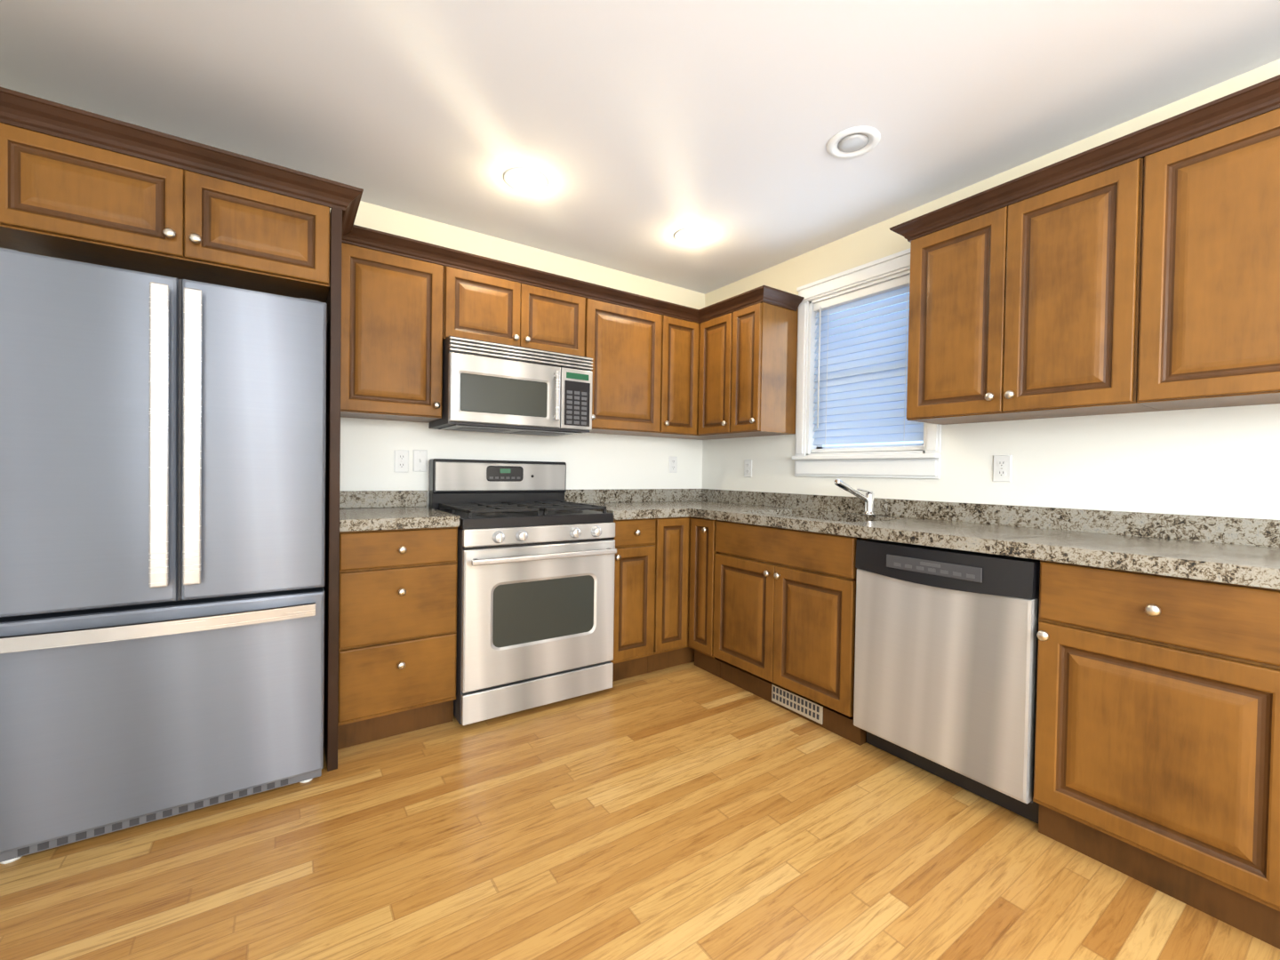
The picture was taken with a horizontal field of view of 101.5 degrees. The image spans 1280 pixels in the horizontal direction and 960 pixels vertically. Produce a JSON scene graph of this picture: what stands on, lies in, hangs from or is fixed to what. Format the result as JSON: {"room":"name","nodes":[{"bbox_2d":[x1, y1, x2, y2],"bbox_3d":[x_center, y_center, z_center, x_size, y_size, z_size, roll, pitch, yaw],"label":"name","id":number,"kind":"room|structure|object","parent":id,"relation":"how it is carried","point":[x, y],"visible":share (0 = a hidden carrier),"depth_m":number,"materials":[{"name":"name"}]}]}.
{"room":"kitchen","nodes":[
{"label":"kitchen","id":0,"kind":"room"},
{"bbox_2d":[329,200,704,506],"bbox_3d":[-0.988,-0.157,2.970,3.700,2.440,0.150,0,1,-34],"label":"wall","id":1,"kind":"structure","parent":0,"point":[593,460],"depth_m":3.05,"materials":[{"name":"paint"}]},
{"bbox_2d":[0,122,329,303],"bbox_3d":[-1.722,-0.875,1.906,0.980,0.315,0.749,0,1,-34],"label":"upper cabinet","id":2,"kind":"object","parent":1,"relation":"attached to","point":[61,198],"visible":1,"depth_m":1.65,"materials":[{"name":"brown wood"}]},
{"bbox_2d":[0,87,804,323],"bbox_3d":[-0.598,-1.040,2.376,3.362,0.093,0.608,0,1,-34],"label":"crown molding","id":3,"kind":"structure","parent":2,"relation":"on","point":[17,108],"depth_m":1.83,"materials":[{"name":"brown wood"}]},
{"bbox_2d":[340,242,443,422],"bbox_3d":[-1.208,-0.680,2.496,0.451,0.757,0.359,0,1,-34],"label":"upper cabinet","id":4,"kind":"object","parent":1,"relation":"attached to","point":[391,356],"visible":0.97,"depth_m":2.38,"materials":[{"name":"brown wood"}]},
{"bbox_2d":[393,449,408,471],"bbox_3d":[-1.233,-0.097,2.707,0.070,0.115,0.007,0,1,-34],"label":"outlet","id":5,"kind":"object","parent":1,"relation":"attached to","point":[401,463],"visible":1,"depth_m":2.71,"materials":[{"name":"white plastic"}]},
{"bbox_2d":[412,449,427,471],"bbox_3d":[-1.157,-0.102,2.755,0.070,0.115,0.014,0,1,-34],"label":"switch","id":6,"kind":"object","parent":1,"relation":"attached to","point":[420,456],"visible":1,"depth_m":2.76,"materials":[{"name":"white plastic"}]},
{"bbox_2d":[442,265,584,356],"bbox_3d":[-0.701,-0.868,2.836,0.762,0.375,0.359,0,1,-34],"label":"upper cabinet","id":7,"kind":"object","parent":1,"relation":"attached to","point":[476,306],"visible":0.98,"depth_m":2.69,"materials":[{"name":"brown wood"}]},
{"bbox_2d":[428,336,592,436],"bbox_3d":[-0.679,-0.467,2.800,0.754,0.417,0.461,0,1,-34],"label":"microwave","id":8,"kind":"object","parent":7,"relation":"attached to","point":[488,387],"visible":1,"depth_m":2.62,"materials":[{"name":"grey metal"}]},
{"bbox_2d":[584,297,662,435],"bbox_3d":[-0.168,-0.674,3.204,0.529,0.757,0.359,0,1,-34],"label":"upper cabinet","id":9,"kind":"object","parent":1,"relation":"attached to","point":[623,343],"visible":0.7,"depth_m":3.08,"materials":[{"name":"brown wood"}]},
{"bbox_2d":[668,456,677,472],"bbox_3d":[0.235,-0.109,3.706,0.070,0.115,0.007,0,1,-34],"label":"outlet","id":10,"kind":"object","parent":1,"relation":"attached to","point":[673,460],"visible":1,"depth_m":3.70,"materials":[{"name":"white plastic"}]},
{"bbox_2d":[635,312,765,439],"bbox_3d":[0.385,-0.669,3.419,0.624,0.757,0.624,0,1,-34],"label":"upper cabinet","id":11,"kind":"object","parent":1,"relation":"attached to","point":[697,358],"visible":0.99,"depth_m":3.30,"materials":[{"name":"brown wood"}]},
{"bbox_2d":[0,0,1279,294],"bbox_3d":[0.817,-1.358,0.325,3.700,0.100,6.500,0,1,-34],"label":"ceiling","id":12,"kind":"structure","parent":0,"point":[645,122],"depth_m":1.80,"materials":[{"name":"paint"}]},
{"bbox_2d":[503,167,548,192],"bbox_3d":[-0.517,-1.355,2.369,0.200,0.010,0.200,0,1,-34],"label":"recessed light","id":13,"kind":"object","parent":12,"relation":"in","point":[521,179],"visible":1,"depth_m":2.36,"materials":[{"name":"white paint"}]},
{"bbox_2d":[673,227,710,244],"bbox_3d":[0.288,-1.351,2.899,0.200,0.010,0.200,0,1,-34],"label":"recessed light","id":14,"kind":"object","parent":12,"relation":"in","point":[689,236],"visible":1,"depth_m":2.89,"materials":[{"name":"white paint"}]},
{"bbox_2d":[826,126,880,158],"bbox_3d":[0.842,-1.328,2.067,0.200,0.012,0.200,0,1,-34],"label":"recessed light","id":15,"kind":"object","parent":12,"relation":"in","point":[856,141],"visible":1,"depth_m":2.05,"materials":[{"name":"white paint"}]},
{"bbox_2d":[0,661,1279,959],"bbox_3d":[0.776,1.181,0.364,3.700,0.100,6.500,0,1,-34],"label":"floor","id":16,"kind":"structure","parent":0,"point":[680,812],"depth_m":1.49,"materials":[{"name":"brown wood"}]},
{"bbox_2d":[0,247,326,863],"bbox_3d":[-1.634,0.217,1.900,0.804,1.703,0.828,0,1,-34],"label":"refrigerator","id":17,"kind":"object","parent":16,"relation":"on","point":[163,437],"visible":1,"depth_m":1.57,"materials":[{"name":"grey metal"}]},
{"bbox_2d":[322,207,342,771],"bbox_3d":[-1.324,0.035,2.219,0.034,2.069,0.718,0,1,-34],"label":"end panel","id":18,"kind":"object","parent":16,"relation":"on","point":[333,300],"visible":0.61,"depth_m":1.93,"materials":[{"name":"brown wood"}]},
{"bbox_2d":[337,527,457,749],"bbox_3d":[-1.146,0.632,2.391,0.455,0.874,0.659,0,1,-34],"label":"base cabinet","id":19,"kind":"object","parent":16,"relation":"on","point":[397,601],"visible":0.91,"depth_m":2.14,"materials":[{"name":"brown wood"}]},
{"bbox_2d":[339,490,459,532],"bbox_3d":[-1.141,0.127,2.389,0.452,0.132,0.646,0,1,-34],"label":"countertop","id":20,"kind":"structure","parent":19,"relation":"on","point":[359,510],"depth_m":2.37,"materials":[{"name":"stone"}]},
{"bbox_2d":[428,458,616,725],"bbox_3d":[-0.611,0.485,2.692,0.756,1.176,0.720,0,1,-34],"label":"range","id":21,"kind":"object","parent":16,"relation":"on","point":[535,578],"visible":0.96,"depth_m":2.45,"materials":[{"name":"grey metal"}]},
{"bbox_2d":[610,518,655,681],"bbox_3d":[-0.203,0.638,3.033,0.291,0.874,0.659,0,1,-34],"label":"base cabinet","id":22,"kind":"object","parent":16,"relation":"on","point":[635,539],"visible":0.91,"depth_m":2.80,"materials":[{"name":"brown wood"}]},
{"bbox_2d":[647,516,720,678],"bbox_3d":[0.324,0.642,3.286,0.862,0.874,0.832,0,1,-34],"label":"base cabinet","id":23,"kind":"object","parent":16,"relation":"on","point":[685,552],"visible":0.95,"depth_m":2.93,"materials":[{"name":"brown wood"}]},
{"bbox_2d":[564,488,1279,589],"bbox_3d":[0.932,0.164,2.136,1.155,0.132,3.396,0,1,-34],"label":"countertop","id":24,"kind":"structure","parent":23,"relation":"on","point":[1233,550],"depth_m":1.95,"materials":[{"name":"stone"}]},
{"bbox_2d":[834,479,875,515],"bbox_3d":[1.076,0.087,2.618,0.272,0.181,0.060,0,1,-27],"label":"faucet","id":25,"kind":"object","parent":24,"relation":"on","point":[868,498],"visible":1,"depth_m":2.64,"materials":[{"name":"silver metal"}]},
{"bbox_2d":[712,520,869,745],"bbox_3d":[0.880,0.661,2.650,0.659,0.874,0.842,0,1,-34],"label":"base cabinet","id":26,"kind":"object","parent":16,"relation":"on","point":[785,604],"visible":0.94,"depth_m":2.40,"materials":[{"name":"brown wood"}]},
{"bbox_2d":[771,684,823,724],"bbox_3d":[0.728,1.040,2.444,0.010,0.090,0.290,0,1,-34],"label":"vent","id":27,"kind":"object","parent":26,"relation":"attached to","point":[807,708],"visible":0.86,"depth_m":2.43,"materials":[{"name":"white metal"}]},
{"bbox_2d":[853,538,1039,823],"bbox_3d":[1.282,0.682,2.036,0.628,0.864,0.604,0,1,-34],"label":"dishwasher","id":28,"kind":"object","parent":16,"relation":"on","point":[947,640],"visible":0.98,"depth_m":1.81,"materials":[{"name":"grey metal"}]},
{"bbox_2d":[1032,560,1279,949],"bbox_3d":[1.615,0.689,1.568,0.659,0.874,0.530,0,1,-34],"label":"base cabinet","id":29,"kind":"object","parent":16,"relation":"on","point":[1157,742],"visible":0.98,"depth_m":1.38,"materials":[{"name":"brown wood"}]},
{"bbox_2d":[701,58,1279,519],"bbox_3d":[2.264,-0.080,1.343,0.150,2.440,6.200,0,1,-34],"label":"wall","id":30,"kind":"structure","parent":0,"point":[1218,461],"depth_m":2.06,"materials":[{"name":"paint"}]},
{"bbox_2d":[744,459,751,477],"bbox_3d":[0.717,-0.077,3.476,0.007,0.115,0.070,0,1,-34],"label":"outlet","id":31,"kind":"object","parent":30,"relation":"attached to","point":[748,463],"visible":1,"depth_m":3.47,"materials":[{"name":"white plastic"}]},
{"bbox_2d":[730,302,798,435],"bbox_3d":[0.735,-0.659,3.140,0.359,0.757,0.228,0,1,-34],"label":"upper cabinet","id":32,"kind":"object","parent":30,"relation":"attached to","point":[764,335],"visible":1,"depth_m":3.05,"materials":[{"name":"brown wood"}]},
{"bbox_2d":[792,248,941,479],"bbox_3d":[1.221,-0.577,2.823,0.175,1.125,0.842,0,1,-34],"label":"window","id":33,"kind":"structure","parent":30,"relation":"in","point":[925,463],"depth_m":2.87,"materials":[{"name":"white paint"}]},
{"bbox_2d":[811,274,923,453],"bbox_3d":[1.220,-0.591,2.821,0.069,0.876,0.664,0,1,-34],"label":"blinds","id":34,"kind":"object","parent":33,"relation":"attached to","point":[861,384],"visible":0.67,"depth_m":2.83,"materials":[{"name":"white paint"}]},
{"bbox_2d":[992,455,1012,481],"bbox_3d":[1.554,-0.049,2.245,0.007,0.115,0.070,0,1,-34],"label":"outlet","id":35,"kind":"object","parent":30,"relation":"attached to","point":[1002,464],"visible":1,"depth_m":2.24,"materials":[{"name":"white plastic"}]},
{"bbox_2d":[906,157,1159,424],"bbox_3d":[1.484,-0.650,2.038,0.359,0.797,0.740,0,1,-34],"label":"upper cabinet","id":36,"kind":"object","parent":30,"relation":"attached to","point":[1028,308],"visible":1,"depth_m":1.89,"materials":[{"name":"brown wood"}]},
{"bbox_2d":[889,74,1279,242],"bbox_3d":[1.722,-1.048,1.652,0.340,0.062,1.756,0,1,-34],"label":"crown molding","id":37,"kind":"structure","parent":36,"relation":"attached to","point":[1263,97],"depth_m":1.69,"materials":[{"name":"brown wood"}]},
{"bbox_2d":[1136,107,1279,410],"bbox_3d":[1.961,-0.632,1.337,0.359,0.797,0.952,0,1,-34],"label":"upper cabinet","id":38,"kind":"object","parent":30,"relation":"attached to","point":[1209,325],"visible":1,"depth_m":1.52,"materials":[{"name":"brown wood"}]}
]}

